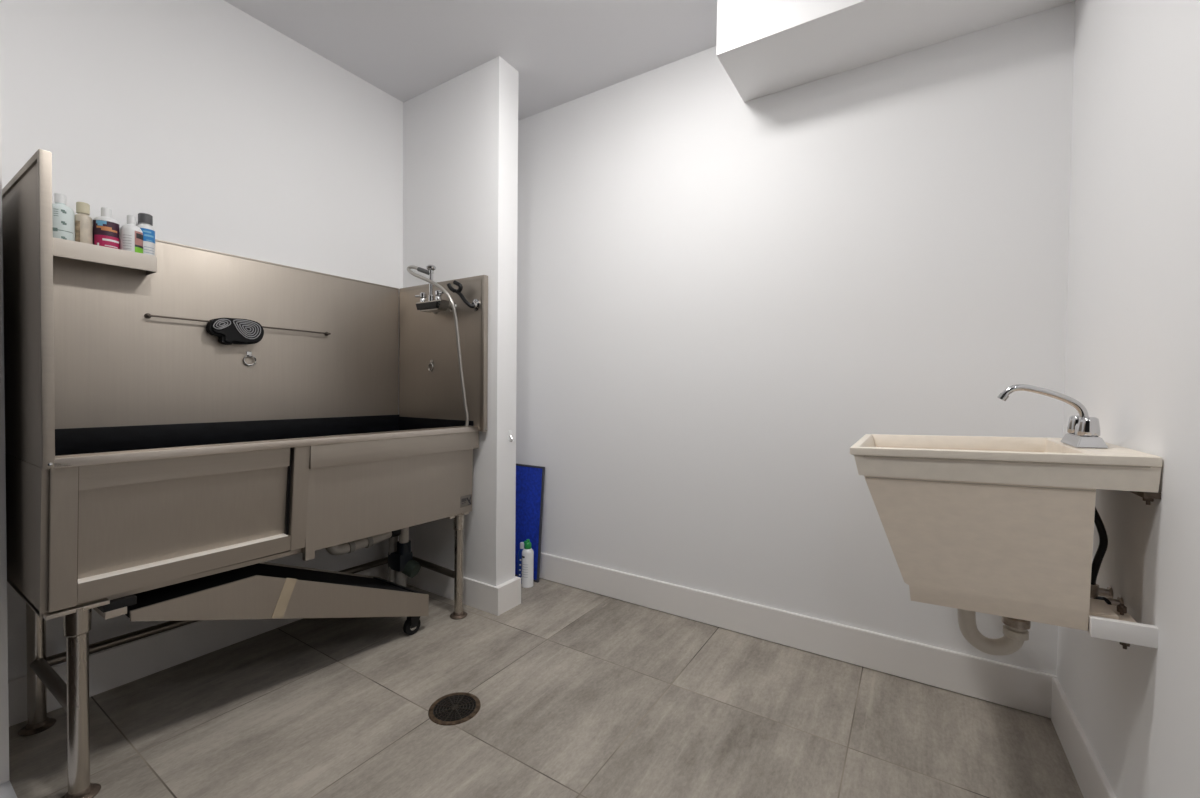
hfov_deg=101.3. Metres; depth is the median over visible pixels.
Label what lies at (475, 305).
hook
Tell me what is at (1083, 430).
sink faucet
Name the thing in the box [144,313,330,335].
bar
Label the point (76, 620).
socket
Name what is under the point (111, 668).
baseboard
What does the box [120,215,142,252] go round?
shampoo bottle
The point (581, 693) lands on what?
floor
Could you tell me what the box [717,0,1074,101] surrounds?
soffit
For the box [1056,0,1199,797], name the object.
wall
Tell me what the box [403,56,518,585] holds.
wall partition
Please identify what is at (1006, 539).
basin
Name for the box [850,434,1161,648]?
sink
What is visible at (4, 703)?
trim
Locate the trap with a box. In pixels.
[957,609,1030,655]
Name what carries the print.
attached to the tub
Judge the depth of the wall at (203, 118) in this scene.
2.02 m
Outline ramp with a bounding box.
[92,562,428,634]
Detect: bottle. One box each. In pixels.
[52,193,74,240]
[75,202,92,243]
[93,207,119,248]
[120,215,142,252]
[137,213,154,255]
[518,542,523,583]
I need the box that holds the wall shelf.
[53,237,156,274]
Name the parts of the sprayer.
handle, handle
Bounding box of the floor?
[9,578,1083,797]
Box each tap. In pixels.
[417,299,448,312]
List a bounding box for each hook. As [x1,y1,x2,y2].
[447,280,479,310]
[508,430,512,441]
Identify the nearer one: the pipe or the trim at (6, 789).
the trim at (6, 789)
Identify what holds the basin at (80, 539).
in the tub
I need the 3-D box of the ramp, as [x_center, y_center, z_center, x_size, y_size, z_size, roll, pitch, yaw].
[-1.243,0.814,1.920,0.390,0.512,1.081,1,1,33]
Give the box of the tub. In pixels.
[2,149,487,797]
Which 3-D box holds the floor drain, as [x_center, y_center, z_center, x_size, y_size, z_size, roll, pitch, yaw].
[-0.507,1.078,1.719,0.176,0.005,0.176,1,1,33]
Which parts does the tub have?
leg, leg plate, leg, door, door rail, door rail, post, apron panel, leg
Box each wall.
[0,0,402,680]
[516,1,1074,674]
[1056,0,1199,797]
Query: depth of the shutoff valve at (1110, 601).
1.19 m
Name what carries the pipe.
attached to the tub
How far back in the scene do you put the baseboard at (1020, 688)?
2.06 m
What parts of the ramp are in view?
hinge plate, plate, plate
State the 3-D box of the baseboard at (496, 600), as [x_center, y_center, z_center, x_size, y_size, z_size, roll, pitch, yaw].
[-0.776,0.992,2.698,0.760,0.135,0.169,1,1,33]
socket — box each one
[63,607,91,636]
[453,513,464,530]
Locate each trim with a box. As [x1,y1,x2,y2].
[0,72,9,783]
[0,781,16,797]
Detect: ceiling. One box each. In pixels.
[224,0,716,120]
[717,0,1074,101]
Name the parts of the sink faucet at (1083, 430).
spout, handle, plate, handle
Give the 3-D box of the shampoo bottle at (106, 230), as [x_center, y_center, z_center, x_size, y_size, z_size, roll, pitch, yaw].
[-1.746,-0.583,1.742,0.069,0.184,0.067,1,1,33]
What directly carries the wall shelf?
attached to the tub
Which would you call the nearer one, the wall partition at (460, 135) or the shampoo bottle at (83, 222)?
the shampoo bottle at (83, 222)
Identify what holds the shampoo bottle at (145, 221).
on the wall shelf
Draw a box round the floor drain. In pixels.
[428,692,480,724]
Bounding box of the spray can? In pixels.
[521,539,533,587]
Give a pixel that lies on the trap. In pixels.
(1015, 631)
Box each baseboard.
[8,563,387,726]
[407,566,520,615]
[539,552,1056,717]
[1051,678,1116,797]
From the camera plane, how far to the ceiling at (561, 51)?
2.27 m
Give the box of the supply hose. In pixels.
[1090,507,1107,594]
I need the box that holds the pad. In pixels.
[206,318,263,344]
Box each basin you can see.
[5,415,472,616]
[864,445,1095,630]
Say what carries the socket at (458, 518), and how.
attached to the tub
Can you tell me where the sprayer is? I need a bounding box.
[407,265,468,425]
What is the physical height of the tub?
1.697 m
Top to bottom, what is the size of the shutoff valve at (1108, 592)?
0.036 m
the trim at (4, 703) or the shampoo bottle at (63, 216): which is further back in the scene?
the shampoo bottle at (63, 216)
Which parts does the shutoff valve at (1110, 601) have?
valve handle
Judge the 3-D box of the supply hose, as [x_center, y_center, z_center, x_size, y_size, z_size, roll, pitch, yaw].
[1.211,0.304,1.209,0.055,0.350,0.022,1,1,16]
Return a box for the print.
[462,496,471,504]
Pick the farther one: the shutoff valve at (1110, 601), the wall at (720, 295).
the wall at (720, 295)
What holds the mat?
on the floor
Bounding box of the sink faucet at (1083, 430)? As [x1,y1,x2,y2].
[997,384,1107,447]
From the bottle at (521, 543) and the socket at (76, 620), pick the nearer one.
the socket at (76, 620)
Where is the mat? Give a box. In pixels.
[515,463,544,582]
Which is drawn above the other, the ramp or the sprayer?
the sprayer
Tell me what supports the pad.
hanging from the bar
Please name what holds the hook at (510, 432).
attached to the wall partition at (460, 135)
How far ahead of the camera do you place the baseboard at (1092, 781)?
1.43 m
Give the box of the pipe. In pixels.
[325,527,420,586]
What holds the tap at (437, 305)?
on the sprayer
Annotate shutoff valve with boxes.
[1090,594,1123,605]
[1098,586,1112,597]

